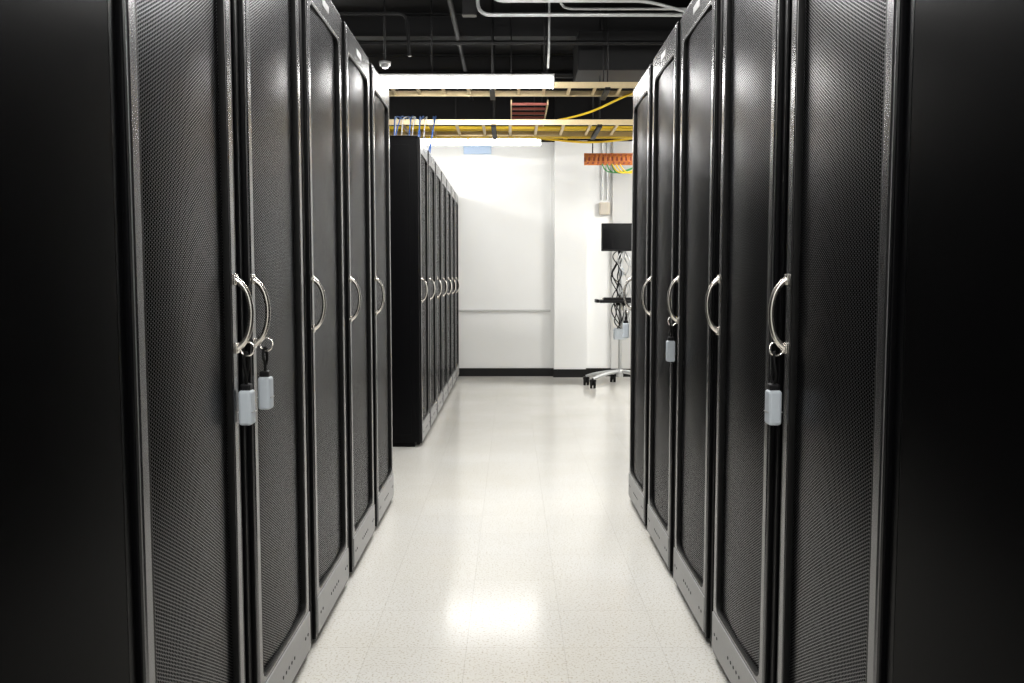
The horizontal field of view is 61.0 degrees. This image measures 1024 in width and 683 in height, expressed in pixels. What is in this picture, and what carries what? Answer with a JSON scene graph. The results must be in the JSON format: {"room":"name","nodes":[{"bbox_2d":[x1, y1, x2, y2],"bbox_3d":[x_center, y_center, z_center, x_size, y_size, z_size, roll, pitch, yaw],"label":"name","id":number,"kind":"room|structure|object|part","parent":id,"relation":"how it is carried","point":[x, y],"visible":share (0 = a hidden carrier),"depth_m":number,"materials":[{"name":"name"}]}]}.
{"room":"server room","nodes":[
{"label":"server room","id":0,"kind":"room"},
{"bbox_2d":[340,13,681,70],"bbox_3d":[-0.003,-2.453,3.431,6.800,0.200,11.320,0,4,0],"label":"ceiling","id":1,"kind":"structure","parent":0,"point":[363,27],"depth_m":7.61,"materials":[{"name":"black paint"}]},
{"bbox_2d":[338,11,410,56],"bbox_3d":[-2.009,-2.176,6.156,2.592,0.313,0.026,0,4,0],"label":"conduit","id":2,"kind":"object","parent":1,"relation":"attached to","point":[403,14],"visible":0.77,"depth_m":6.14,"materials":[{"name":"metal"}]},
{"bbox_2d":[379,0,390,68],"bbox_3d":[-0.916,-2.363,6.244,0.088,0.788,0.088,0,4,0],"label":"dome security camera","id":3,"kind":"object","parent":1,"relation":"hanging from","point":[384,64],"visible":1,"depth_m":6.25,"materials":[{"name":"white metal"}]},
{"bbox_3d":[-0.916,-2.385,6.242,0.015,0.744,0.016,0,4,0],"label":"drop rod","id":4,"kind":"part","parent":3,"relation":"part of","materials":[{"name":"black metal"}]},
{"bbox_2d":[447,0,472,101],"bbox_3d":[-0.457,-2.578,7.482,0.040,0.038,4.900,0,4,0],"label":"conduit","id":5,"kind":"object","parent":1,"relation":"attached to","point":[450,2],"visible":0.82,"depth_m":7.14,"materials":[{"name":"metal"}]},
{"bbox_2d":[379,0,553,89],"bbox_3d":[-0.341,-2.329,6.447,1.306,0.885,0.136,0,4,0],"label":"fluorescent light","id":6,"kind":"object","parent":1,"relation":"hanging from","point":[431,80],"visible":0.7,"depth_m":6.41,"materials":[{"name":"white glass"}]},
{"bbox_3d":[-0.596,-2.372,6.444,0.040,0.800,0.060,0,4,0],"label":"hanger rod","id":7,"kind":"part","parent":6,"relation":"part of","materials":[{"name":"black metal"}]},
{"bbox_2d":[381,77,552,87],"bbox_3d":[-0.341,-1.921,6.477,1.290,0.065,0.135,0,4,0],"label":"diffuser","id":8,"kind":"object","parent":6,"relation":"attached to","point":[391,82],"depth_m":6.42,"materials":[{"name":"white plastic"}]},
{"bbox_3d":[0.240,-2.372,6.445,0.040,0.800,0.060,0,4,0],"label":"hanger rod","id":9,"kind":"part","parent":6,"relation":"part of","materials":[{"name":"black metal"}]},
{"bbox_2d":[462,0,476,16],"bbox_3d":[-0.295,-2.502,6.032,0.100,0.480,0.073,0,4,0],"label":"junction box","id":10,"kind":"object","parent":1,"relation":"attached to","point":[469,9],"visible":0.85,"depth_m":6.01,"materials":[{"name":"black plastic"}]},
{"bbox_2d":[377,71,572,77],"bbox_3d":[-0.007,-2.495,8.140,6.600,0.057,0.060,0,4,0],"label":"conduit","id":11,"kind":"object","parent":1,"relation":"attached to","point":[557,74],"visible":0.02,"depth_m":8.11,"materials":[{"name":"metal"}]},
{"bbox_2d":[421,89,540,145],"bbox_3d":[-0.343,-2.533,9.240,1.306,0.885,0.136,0,4,0],"label":"fluorescent light","id":12,"kind":"object","parent":1,"relation":"hanging from","point":[426,141],"visible":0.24,"depth_m":9.21,"materials":[{"name":"white glass"}]},
{"bbox_2d":[421,139,540,144],"bbox_3d":[-0.343,-2.124,9.270,1.290,0.065,0.135,0,4,0],"label":"diffuser","id":13,"kind":"object","parent":12,"relation":"attached to","point":[426,141],"depth_m":9.21,"materials":[{"name":"white plastic"}]},
{"bbox_2d":[389,4,632,139],"bbox_3d":[-0.007,-2.349,7.670,5.200,1.025,0.702,0,4,0],"label":"ladder","id":14,"kind":"object","parent":1,"relation":"hanging from","point":[596,134],"visible":0.32,"depth_m":7.77,"materials":[{"name":"yellow metal"}]},
{"bbox_2d":[394,116,435,152],"bbox_3d":[-0.841,-1.708,7.379,0.408,0.433,0.437,0,4,0],"label":"cables","id":15,"kind":"object","parent":14,"relation":"hanging from","point":[406,117],"visible":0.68,"depth_m":7.29,"materials":[{"name":"blue plastic"}]},
{"bbox_2d":[389,126,632,130],"bbox_3d":[-0.007,-1.915,7.828,5.001,0.034,0.139,0,4,0],"label":"cable bundle","id":16,"kind":"object","parent":14,"relation":"in","point":[391,128],"visible":0.41,"depth_m":7.78,"materials":[{"name":"yellow plastic"}]},
{"bbox_2d":[539,92,632,142],"bbox_3d":[0.694,-1.962,7.553,1.603,0.316,1.168,0,4,0],"label":"cable","id":17,"kind":"object","parent":14,"relation":"hanging from","point":[631,93],"visible":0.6,"depth_m":8.07,"materials":[{"name":"yellow plastic"}]},
{"bbox_2d":[358,41,664,44],"bbox_3d":[-0.006,-2.351,6.847,6.600,0.030,0.032,0,4,0],"label":"conduit","id":18,"kind":"object","parent":1,"relation":"attached to","point":[359,42],"visible":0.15,"depth_m":6.83,"materials":[{"name":"metal"}]},
{"bbox_2d":[389,0,637,99],"bbox_3d":[-0.006,-2.383,6.905,5.200,0.845,0.380,0,4,0],"label":"ladder","id":19,"kind":"object","parent":1,"relation":"hanging from","point":[606,92],"visible":0.3,"depth_m":7.08,"materials":[{"name":"yellow metal"}]},
{"bbox_2d":[388,88,633,89],"bbox_3d":[-0.006,-2.024,6.920,5.000,0.020,0.131,0,4,0],"label":"cable bundle","id":20,"kind":"object","parent":19,"relation":"on","point":[388,88],"visible":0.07,"depth_m":6.95,"materials":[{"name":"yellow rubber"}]},
{"bbox_2d":[511,3,547,125],"bbox_3d":[0.143,-2.440,7.925,0.310,0.880,1.662,0,4,0],"label":"cable tray","id":21,"kind":"object","parent":1,"relation":"hanging from","point":[541,104],"visible":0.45,"depth_m":7.37,"materials":[{"name":"red metal"}]},
{"bbox_2d":[547,3,549,67],"bbox_3d":[0.264,-2.376,6.268,0.016,0.766,0.162,0,4,0],"label":"conduit","id":22,"kind":"object","parent":1,"relation":"hanging from","point":[548,57],"depth_m":6.20,"materials":[{"name":"grey metal"}]},
{"bbox_2d":[476,0,682,16],"bbox_3d":[1.523,-2.479,5.937,3.543,0.513,0.025,0,4,0],"label":"conduit","id":23,"kind":"object","parent":1,"relation":"attached to","point":[479,9],"depth_m":5.94,"materials":[{"name":"grey metal"}]},
{"bbox_2d":[495,0,684,12],"bbox_3d":[1.569,-2.440,5.739,3.451,0.561,0.021,0,4,0],"label":"conduit","id":24,"kind":"object","parent":1,"relation":"attached to","point":[503,1],"depth_m":5.74,"materials":[{"name":"grey metal"}]},
{"bbox_2d":[584,97,631,164],"bbox_3d":[1.092,-2.400,9.043,0.680,1.122,0.054,0,4,0],"label":"bar","id":25,"kind":"object","parent":1,"relation":"hanging from","point":[592,158],"visible":0.7,"depth_m":9.07,"materials":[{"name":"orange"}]},
{"bbox_2d":[602,164,631,173],"bbox_3d":[1.265,-1.887,9.084,0.661,0.264,0.030,0,4,-2],"label":"cables","id":26,"kind":"object","parent":25,"relation":"hanging from","point":[629,169],"visible":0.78,"depth_m":9.08,"materials":[{"name":"green plastic"}]},
{"bbox_2d":[612,164,631,173],"bbox_3d":[1.366,-1.879,9.028,0.659,0.270,0.014,0,4,0],"label":"cables","id":27,"kind":"object","parent":25,"relation":"hanging from","point":[622,172],"visible":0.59,"depth_m":9.03,"materials":[{"name":"yellow plastic"}]},
{"bbox_2d":[573,4,670,81],"bbox_3d":[1.718,-2.539,7.437,2.350,0.610,0.640,0,4,0],"label":"duct","id":28,"kind":"object","parent":1,"relation":"hanging from","point":[626,63],"depth_m":7.15,"materials":[{"name":"black metal"}]},
{"bbox_2d":[560,3,685,9],"bbox_3d":[1.810,-2.545,6.133,2.969,0.409,0.017,0,4,0],"label":"conduit","id":29,"kind":"object","parent":1,"relation":"attached to","point":[568,8],"depth_m":6.14,"materials":[{"name":"grey metal"}]},
{"bbox_2d":[293,376,729,682],"bbox_3d":[-0.003,0.938,3.678,7.100,0.100,13.500,0,4,0],"label":"floor","id":30,"kind":"structure","parent":0,"point":[511,544],"depth_m":3.49,"materials":[{"name":"tile"}]},
{"bbox_2d":[0,0,128,682],"bbox_3d":[-1.111,0.026,1.064,1.007,2.100,0.610,0,4,0],"label":"tall cabinet","id":31,"kind":"object","parent":30,"relation":"on","point":[63,603],"visible":1,"depth_m":1.16,"materials":[{"name":"black metal"}]},
{"bbox_2d":[107,0,253,682],"bbox_3d":[-1.093,-0.019,1.677,1.045,2.100,0.610,0,4,0],"label":"tall cabinet","id":32,"kind":"object","parent":30,"relation":"on","point":[170,71],"visible":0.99,"depth_m":1.61,"materials":[{"name":"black metal"}]},
{"bbox_3d":[-0.624,-0.049,1.675,0.012,1.838,0.458,0,4,0],"label":"perforated panel","id":33,"kind":"part","parent":32,"relation":"part of","materials":[{"name":"black metal"}]},
{"bbox_3d":[-0.594,-0.061,1.924,0.045,0.176,0.020,0,4,0],"label":"handle","id":34,"kind":"part","parent":32,"relation":"part of","materials":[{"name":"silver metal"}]},
{"bbox_2d":[238,341,255,424],"bbox_3d":[-0.588,0.092,1.935,0.038,0.186,0.038,0,4,0],"label":"padlock","id":35,"kind":"object","parent":32,"relation":"hanging from","point":[246,396],"visible":1,"depth_m":1.92,"materials":[{"name":"grey plastic"}]},
{"bbox_3d":[-0.590,0.059,1.933,0.012,0.076,0.027,0,4,0],"label":"cord","id":36,"kind":"part","parent":35,"relation":"part of","materials":[{"name":"black fabric"}]},
{"bbox_2d":[230,0,310,682],"bbox_3d":[-1.094,-0.065,2.305,1.045,2.100,0.610,0,4,0],"label":"tall cabinet","id":37,"kind":"object","parent":30,"relation":"on","point":[265,57],"visible":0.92,"depth_m":2.24,"materials":[{"name":"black metal"}]},
{"bbox_3d":[-0.594,-0.071,2.056,0.045,0.176,0.020,0,4,0],"label":"handle","id":38,"kind":"part","parent":37,"relation":"part of","materials":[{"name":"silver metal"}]},
{"bbox_2d":[257,337,273,409],"bbox_3d":[-0.584,0.075,2.066,0.038,0.171,0.038,0,4,0],"label":"hanging lockbox","id":39,"kind":"object","parent":37,"relation":"hanging from","point":[265,397],"visible":1,"depth_m":2.05,"materials":[{"name":"grey plastic"}]},
{"bbox_3d":[-0.586,0.042,2.064,0.012,0.061,0.027,0,4,0],"label":"cord","id":40,"kind":"part","parent":39,"relation":"part of","materials":[{"name":"black fabric"}]},
{"bbox_3d":[-0.624,-0.095,2.304,0.012,1.838,0.458,0,4,0],"label":"perforated panel","id":41,"kind":"part","parent":37,"relation":"part of","materials":[{"name":"black metal"}]},
{"bbox_3d":[-0.611,0.890,2.375,0.006,0.114,0.510,0,4,0],"label":"kick plate","id":42,"kind":"part","parent":37,"relation":"part of","materials":[{"name":"grey metal"}]},
{"bbox_2d":[299,0,348,641],"bbox_3d":[-1.094,-0.110,2.924,1.045,2.100,0.610,0,4,0],"label":"tall cabinet","id":43,"kind":"object","parent":30,"relation":"on","point":[319,20],"visible":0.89,"depth_m":2.86,"materials":[{"name":"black metal"}]},
{"bbox_3d":[-0.594,-0.116,2.674,0.045,0.176,0.020,0,4,0],"label":"handle","id":44,"kind":"part","parent":43,"relation":"part of","materials":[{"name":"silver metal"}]},
{"bbox_3d":[-0.625,-0.140,2.922,0.012,1.838,0.458,0,4,0],"label":"perforated panel","id":45,"kind":"part","parent":43,"relation":"part of","materials":[{"name":"black metal"}]},
{"bbox_3d":[-0.611,0.845,2.994,0.006,0.114,0.510,0,4,0],"label":"kick plate","id":46,"kind":"part","parent":43,"relation":"part of","materials":[{"name":"grey metal"}]},
{"bbox_2d":[340,18,374,572],"bbox_3d":[-1.095,-0.155,3.547,1.045,2.100,0.610,0,4,0],"label":"tall cabinet","id":47,"kind":"object","parent":30,"relation":"on","point":[354,61],"visible":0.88,"depth_m":3.48,"materials":[{"name":"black metal"}]},
{"bbox_3d":[-0.595,-0.161,3.297,0.045,0.176,0.020,0,4,0],"label":"handle","id":48,"kind":"part","parent":47,"relation":"part of","materials":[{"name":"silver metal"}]},
{"bbox_3d":[-0.625,-0.185,3.545,0.012,1.838,0.458,0,4,0],"label":"perforated panel","id":49,"kind":"part","parent":47,"relation":"part of","materials":[{"name":"black metal"}]},
{"bbox_3d":[-0.612,0.799,3.617,0.006,0.114,0.510,0,4,0],"label":"kick plate","id":50,"kind":"part","parent":47,"relation":"part of","materials":[{"name":"grey metal"}]},
{"bbox_2d":[369,63,393,526],"bbox_3d":[-1.095,-0.200,4.165,1.045,2.100,0.610,0,4,0],"label":"tall cabinet","id":51,"kind":"object","parent":30,"relation":"on","point":[378,91],"visible":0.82,"depth_m":4.13,"materials":[{"name":"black metal"}]},
{"bbox_3d":[-0.595,-0.206,3.916,0.045,0.176,0.020,0,4,0],"label":"handle","id":52,"kind":"part","parent":51,"relation":"part of","materials":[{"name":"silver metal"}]},
{"bbox_3d":[-0.626,-0.230,4.164,0.012,1.838,0.458,0,4,0],"label":"perforated panel","id":53,"kind":"part","parent":51,"relation":"part of","materials":[{"name":"black metal"}]},
{"bbox_3d":[-0.612,0.754,4.236,0.006,0.114,0.510,0,4,0],"label":"kick plate","id":54,"kind":"part","parent":51,"relation":"part of","materials":[{"name":"grey metal"}]},
{"bbox_2d":[389,135,429,446],"bbox_3d":[-1.097,-0.346,6.165,1.045,2.100,0.609,0,4,0],"label":"tall cabinet","id":55,"kind":"object","parent":30,"relation":"on","point":[408,153],"visible":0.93,"depth_m":5.88,"materials":[{"name":"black metal"}]},
{"bbox_3d":[-0.627,-0.376,6.163,0.012,1.838,0.458,0,4,0],"label":"perforated panel","id":56,"kind":"part","parent":55,"relation":"part of","materials":[{"name":"black metal"}]},
{"bbox_3d":[-0.597,-0.352,5.915,0.045,0.176,0.020,0,4,0],"label":"handle","id":57,"kind":"part","parent":55,"relation":"part of","materials":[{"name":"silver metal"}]},
{"bbox_3d":[-0.630,-0.357,6.165,0.030,2.056,0.516,0,4,0],"label":"door frame","id":58,"kind":"part","parent":55,"relation":"part of","materials":[{"name":"black metal"}]},
{"bbox_3d":[-0.614,0.608,6.235,0.006,0.114,0.509,0,4,0],"label":"kick plate","id":59,"kind":"part","parent":55,"relation":"part of","materials":[{"name":"grey metal"}]},
{"bbox_2d":[428,151,436,426],"bbox_3d":[-1.097,-0.391,6.773,1.045,2.100,0.609,0,4,0],"label":"tall cabinet","id":60,"kind":"object","parent":30,"relation":"on","point":[431,162],"visible":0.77,"depth_m":6.74,"materials":[{"name":"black metal"}]},
{"bbox_3d":[-0.628,-0.420,6.771,0.012,1.838,0.458,0,4,0],"label":"perforated panel","id":61,"kind":"part","parent":60,"relation":"part of","materials":[{"name":"black metal"}]},
{"bbox_3d":[-0.598,-0.396,6.524,0.045,0.176,0.020,0,4,0],"label":"handle","id":62,"kind":"part","parent":60,"relation":"part of","materials":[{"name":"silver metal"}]},
{"bbox_3d":[-0.615,0.564,6.843,0.006,0.114,0.509,0,4,0],"label":"kick plate","id":63,"kind":"part","parent":60,"relation":"part of","materials":[{"name":"grey metal"}]},
{"bbox_2d":[435,162,442,413],"bbox_3d":[-1.098,-0.435,7.382,1.045,2.100,0.609,0,4,0],"label":"tall cabinet","id":64,"kind":"object","parent":30,"relation":"on","point":[438,254],"visible":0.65,"depth_m":7.37,"materials":[{"name":"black metal"}]},
{"bbox_3d":[-0.628,-0.465,7.380,0.012,1.838,0.458,0,4,0],"label":"perforated panel","id":65,"kind":"part","parent":64,"relation":"part of","materials":[{"name":"black metal"}]},
{"bbox_3d":[-0.598,-0.441,7.132,0.045,0.176,0.020,0,4,0],"label":"handle","id":66,"kind":"part","parent":64,"relation":"part of","materials":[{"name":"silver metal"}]},
{"bbox_3d":[-0.615,0.519,7.452,0.006,0.114,0.509,0,4,0],"label":"kick plate","id":67,"kind":"part","parent":64,"relation":"part of","materials":[{"name":"grey metal"}]},
{"bbox_2d":[441,171,447,402],"bbox_3d":[-1.099,-0.479,7.990,1.045,2.100,0.609,0,4,0],"label":"tall cabinet","id":68,"kind":"object","parent":30,"relation":"on","point":[443,178],"visible":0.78,"depth_m":8.03,"materials":[{"name":"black metal"}]},
{"bbox_3d":[-0.629,-0.509,7.988,0.012,1.838,0.458,0,4,0],"label":"perforated panel","id":69,"kind":"part","parent":68,"relation":"part of","materials":[{"name":"black metal"}]},
{"bbox_3d":[-0.632,-0.490,7.990,0.030,2.056,0.516,0,4,0],"label":"door frame","id":70,"kind":"part","parent":68,"relation":"part of","materials":[{"name":"black metal"}]},
{"bbox_3d":[-0.616,0.475,8.060,0.006,0.114,0.509,0,4,0],"label":"kick plate","id":71,"kind":"part","parent":68,"relation":"part of","materials":[{"name":"grey metal"}]},
{"bbox_2d":[446,179,451,393],"bbox_3d":[-1.099,-0.524,8.598,1.045,2.100,0.609,0,4,0],"label":"tall cabinet","id":72,"kind":"object","parent":30,"relation":"on","point":[448,186],"visible":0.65,"depth_m":8.56,"materials":[{"name":"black metal"}]},
{"bbox_3d":[-0.629,-0.554,8.597,0.012,1.838,0.458,0,4,0],"label":"perforated panel","id":73,"kind":"part","parent":72,"relation":"part of","materials":[{"name":"black metal"}]},
{"bbox_3d":[-0.616,0.431,8.668,0.006,0.114,0.509,0,4,0],"label":"kick plate","id":74,"kind":"part","parent":72,"relation":"part of","materials":[{"name":"grey metal"}]},
{"bbox_2d":[451,186,455,386],"bbox_3d":[-1.100,-0.568,9.207,1.045,2.100,0.609,0,4,0],"label":"tall cabinet","id":75,"kind":"object","parent":30,"relation":"on","point":[453,282],"visible":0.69,"depth_m":9.20,"materials":[{"name":"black metal"}]},
{"bbox_3d":[-0.630,-0.598,9.205,0.012,1.838,0.458,0,4,0],"label":"perforated panel","id":76,"kind":"part","parent":75,"relation":"part of","materials":[{"name":"black metal"}]},
{"bbox_3d":[-0.617,0.386,9.277,0.006,0.114,0.509,0,4,0],"label":"kick plate","id":77,"kind":"part","parent":75,"relation":"part of","materials":[{"name":"grey metal"}]},
{"bbox_2d":[455,192,458,378],"bbox_3d":[-1.100,-0.612,9.815,1.045,2.100,0.609,0,4,0],"label":"tall cabinet","id":78,"kind":"object","parent":30,"relation":"on","point":[456,195],"visible":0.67,"depth_m":9.80,"materials":[{"name":"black metal"}]},
{"bbox_3d":[-0.631,-0.642,9.813,0.012,1.838,0.458,0,4,0],"label":"perforated panel","id":79,"kind":"part","parent":78,"relation":"part of","materials":[{"name":"black metal"}]},
{"bbox_3d":[-0.617,0.342,9.885,0.006,0.114,0.509,0,4,0],"label":"kick plate","id":80,"kind":"part","parent":78,"relation":"part of","materials":[{"name":"grey metal"}]},
{"bbox_2d":[583,251,630,387],"bbox_3d":[1.145,-0.301,9.332,0.770,1.550,0.660,0,4,0],"label":"cart","id":81,"kind":"object","parent":30,"relation":"on","point":[617,301],"visible":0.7,"depth_m":9.16,"materials":[{"name":"silver metal"}]},
{"bbox_2d":[594,297,630,305],"bbox_3d":[1.152,-0.421,9.175,0.540,0.091,0.340,0,4,0],"label":"keyboard tray","id":82,"kind":"object","parent":81,"relation":"on","point":[617,301],"depth_m":9.02,"materials":[{"name":"black plastic"}]},
{"bbox_2d":[601,223,631,250],"bbox_3d":[1.162,-1.095,9.140,0.450,0.290,0.072,0,4,0],"label":"computer monitor","id":83,"kind":"object","parent":81,"relation":"attached to","point":[614,236],"visible":0.69,"depth_m":9.10,"materials":[{"name":"black plastic"}]},
{"bbox_2d":[623,64,652,525],"bbox_3d":[1.088,-0.201,4.177,1.045,2.100,0.610,0,4,0],"label":"tall cabinet","id":84,"kind":"object","parent":30,"relation":"on","point":[638,487],"visible":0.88,"depth_m":4.12,"materials":[{"name":"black metal"}]},
{"bbox_2d":[622,306,629,337],"bbox_3d":[0.582,-0.100,4.434,0.038,0.166,0.038,0,4,0],"label":"padlock","id":85,"kind":"object","parent":84,"relation":"hanging from","point":[625,333],"visible":1,"depth_m":4.42,"materials":[{"name":"grey metal"}]},
{"bbox_3d":[0.588,-0.243,4.423,0.045,0.176,0.020,0,4,0],"label":"handle","id":86,"kind":"part","parent":84,"relation":"part of","materials":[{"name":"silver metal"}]},
{"bbox_3d":[0.605,0.753,4.247,0.006,0.114,0.510,0,4,0],"label":"kick plate","id":87,"kind":"part","parent":84,"relation":"part of","materials":[{"name":"grey metal"}]},
{"bbox_3d":[0.621,-0.212,4.176,0.030,2.056,0.516,0,4,0],"label":"door frame","id":88,"kind":"part","parent":84,"relation":"part of","materials":[{"name":"black metal"}]},
{"bbox_3d":[0.618,-0.231,4.175,0.012,1.838,0.458,0,4,0],"label":"perforated panel","id":89,"kind":"part","parent":84,"relation":"part of","materials":[{"name":"black metal"}]},
{"bbox_2d":[641,19,681,571],"bbox_3d":[1.089,-0.156,3.554,1.045,2.100,0.610,0,4,0],"label":"tall cabinet","id":90,"kind":"object","parent":30,"relation":"on","point":[667,62],"visible":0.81,"depth_m":3.49,"materials":[{"name":"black metal"}]},
{"bbox_3d":[0.589,-0.198,3.800,0.045,0.176,0.020,0,4,0],"label":"handle","id":91,"kind":"part","parent":90,"relation":"part of","materials":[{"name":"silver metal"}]},
{"bbox_3d":[0.606,0.799,3.623,0.006,0.114,0.510,0,4,0],"label":"kick plate","id":92,"kind":"part","parent":90,"relation":"part of","materials":[{"name":"grey metal"}]},
{"bbox_3d":[0.622,-0.167,3.553,0.030,2.056,0.516,0,4,0],"label":"door frame","id":93,"kind":"part","parent":90,"relation":"part of","materials":[{"name":"black metal"}]},
{"bbox_3d":[0.619,-0.186,3.551,0.012,1.838,0.458,0,4,0],"label":"perforated panel","id":94,"kind":"part","parent":90,"relation":"part of","materials":[{"name":"black metal"}]},
{"bbox_2d":[667,0,723,642],"bbox_3d":[1.089,-0.110,2.931,1.045,2.100,0.610,0,4,0],"label":"tall cabinet","id":95,"kind":"object","parent":30,"relation":"on","point":[702,20],"visible":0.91,"depth_m":2.88,"materials":[{"name":"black metal"}]},
{"bbox_2d":[665,317,675,361],"bbox_3d":[0.584,-0.009,3.187,0.038,0.166,0.038,0,4,0],"label":"padlock","id":96,"kind":"object","parent":95,"relation":"hanging from","point":[670,343],"visible":1,"depth_m":3.17,"materials":[{"name":"grey metal"}]},
{"bbox_3d":[0.582,-0.042,3.185,0.012,0.056,0.027,0,4,0],"label":"cord","id":97,"kind":"part","parent":96,"relation":"part of","materials":[{"name":"black rubber"}]},
{"bbox_3d":[0.589,-0.152,3.177,0.045,0.176,0.020,0,4,0],"label":"handle","id":98,"kind":"part","parent":95,"relation":"part of","materials":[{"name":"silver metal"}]},
{"bbox_3d":[0.606,0.844,3.000,0.006,0.114,0.510,0,4,0],"label":"kick plate","id":99,"kind":"part","parent":95,"relation":"part of","materials":[{"name":"grey metal"}]},
{"bbox_3d":[0.619,-0.140,2.928,0.012,1.838,0.458,0,4,0],"label":"perforated panel","id":100,"kind":"part","parent":95,"relation":"part of","materials":[{"name":"black metal"}]},
{"bbox_2d":[705,0,791,682],"bbox_3d":[1.090,-0.065,2.307,1.045,2.100,0.610,0,4,0],"label":"tall cabinet","id":101,"kind":"object","parent":30,"relation":"on","point":[757,34],"visible":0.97,"depth_m":2.25,"materials":[{"name":"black metal"}]},
{"bbox_3d":[0.590,-0.107,2.554,0.045,0.176,0.020,0,4,0],"label":"handle","id":102,"kind":"part","parent":101,"relation":"part of","materials":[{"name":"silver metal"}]},
{"bbox_3d":[0.607,0.889,2.377,0.006,0.114,0.510,0,4,0],"label":"kick plate","id":103,"kind":"part","parent":101,"relation":"part of","materials":[{"name":"grey metal"}]},
{"bbox_3d":[0.620,-0.095,2.305,0.012,1.838,0.458,0,4,0],"label":"perforated panel","id":104,"kind":"part","parent":101,"relation":"part of","materials":[{"name":"black metal"}]},
{"bbox_2d":[768,0,914,682],"bbox_3d":[1.090,-0.019,1.679,1.045,2.100,0.610,0,4,0],"label":"tall cabinet","id":105,"kind":"object","parent":30,"relation":"on","point":[851,84],"visible":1,"depth_m":1.61,"materials":[{"name":"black metal"}]},
{"bbox_2d":[764,342,783,424],"bbox_3d":[0.585,0.092,1.936,0.038,0.186,0.038,0,4,0],"label":"padlock","id":106,"kind":"object","parent":105,"relation":"hanging from","point":[773,396],"visible":1,"depth_m":1.92,"materials":[{"name":"grey metal"}]},
{"bbox_3d":[0.583,0.059,1.934,0.012,0.076,0.027,0,4,0],"label":"cord","id":107,"kind":"part","parent":106,"relation":"part of","materials":[{"name":"black fabric"}]},
{"bbox_3d":[0.590,-0.061,1.925,0.045,0.176,0.020,0,4,0],"label":"handle","id":108,"kind":"part","parent":105,"relation":"part of","materials":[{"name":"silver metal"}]},
{"bbox_3d":[0.621,-0.049,1.676,0.012,1.838,0.458,0,4,0],"label":"perforated panel","id":109,"kind":"part","parent":105,"relation":"part of","materials":[{"name":"black metal"}]},
{"bbox_2d":[893,0,1023,682],"bbox_3d":[1.110,0.026,1.066,1.007,2.100,0.610,0,4,0],"label":"tall cabinet","id":110,"kind":"object","parent":30,"relation":"on","point":[959,609],"visible":1,"depth_m":1.17,"materials":[{"name":"black metal"}]},
{"bbox_2d":[389,78,633,367],"bbox_3d":[-0.009,-1.318,10.206,7.100,3.450,0.150,0,4,0],"label":"wall","id":111,"kind":"structure","parent":0,"point":[503,194],"depth_m":10.14,"materials":[{"name":"white paint"}]},
{"bbox_2d":[463,145,490,153],"bbox_3d":[-0.399,-2.223,10.040,0.320,0.120,0.050,0,4,0],"label":"wall sign","id":112,"kind":"object","parent":111,"relation":"attached to","point":[477,149],"visible":0.94,"depth_m":10.02,"materials":[{"name":"blue plastic"}]},
{"bbox_2d":[459,310,550,311],"bbox_3d":[-0.879,-0.362,10.185,2.660,0.023,0.030,0,4,0],"label":"trim","id":113,"kind":"structure","parent":111,"relation":"attached to","point":[459,310],"depth_m":10.17,"materials":[{"name":"grey paint"}]},
{"bbox_2d":[459,368,553,375],"bbox_3d":[-1.459,0.361,10.245,3.900,0.095,0.014,0,4,0],"label":"baseboard","id":114,"kind":"structure","parent":111,"relation":"attached to","point":[462,371],"depth_m":10.24,"materials":[{"name":"black"}]},
{"bbox_2d":[550,142,551,367],"bbox_3d":[0.454,-0.995,10.149,0.015,2.625,0.012,0,4,0],"label":"trim","id":115,"kind":"structure","parent":111,"relation":"attached to","point":[551,142],"depth_m":10.13,"materials":[{"name":"white paint"}]},
{"bbox_2d":[553,369,586,376],"bbox_3d":[0.676,0.370,10.127,0.394,0.095,0.014,0,4,0],"label":"baseboard","id":116,"kind":"structure","parent":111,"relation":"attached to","point":[556,372],"depth_m":10.12,"materials":[{"name":"black"}]},
{"bbox_2d":[586,368,610,375],"bbox_3d":[1.011,0.361,10.247,0.300,0.095,0.014,0,4,0],"label":"baseboard","id":117,"kind":"structure","parent":111,"relation":"attached to","point":[589,370],"depth_m":10.24,"materials":[{"name":"black"}]},
{"bbox_2d":[599,202,609,214],"bbox_3d":[1.071,-1.539,10.078,0.120,0.140,0.075,0,4,0],"label":"electrical box","id":118,"kind":"object","parent":111,"relation":"attached to","point":[604,207],"visible":1,"depth_m":10.04,"materials":[{"name":"beige"}]},
{"bbox_3d":[1.071,-1.536,10.043,0.100,0.120,0.005,0,4,0],"label":"box door","id":119,"kind":"part","parent":118,"relation":"part of","materials":[{"name":"beige metal"}]},
{"bbox_2d":[601,143,607,199],"bbox_3d":[1.071,-1.974,10.064,0.080,0.660,0.019,0,4,0],"label":"conduit","id":120,"kind":"object","parent":111,"relation":"attached to","point":[601,143],"depth_m":10.06,"materials":[{"name":"grey metal"}]},
{"bbox_2d":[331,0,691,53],"bbox_3d":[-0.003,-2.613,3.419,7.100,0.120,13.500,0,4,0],"label":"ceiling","id":121,"kind":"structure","parent":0,"point":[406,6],"depth_m":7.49,"materials":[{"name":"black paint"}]},
{"bbox_2d":[554,78,587,368],"bbox_3d":[0.676,-1.308,10.072,0.370,3.450,0.120,0,4,0],"label":"wall column","id":122,"kind":"structure","parent":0,"point":[570,171],"depth_m":10.03,"materials":[{"name":"white paint"}]},
{"bbox_2d":[611,141,632,368],"bbox_3d":[1.451,-0.946,10.129,0.580,2.720,0.060,0,4,0],"label":"wall","id":123,"kind":"structure","parent":0,"point":[621,183],"depth_m":10.06,"materials":[{"name":"white paint"}]},
{"bbox_2d":[610,369,629,376],"bbox_3d":[1.451,0.366,10.188,0.600,0.095,0.014,0,4,0],"label":"baseboard","id":124,"kind":"structure","parent":123,"relation":"attached to","point":[624,375],"depth_m":10.18,"materials":[{"name":"black"}]}
]}

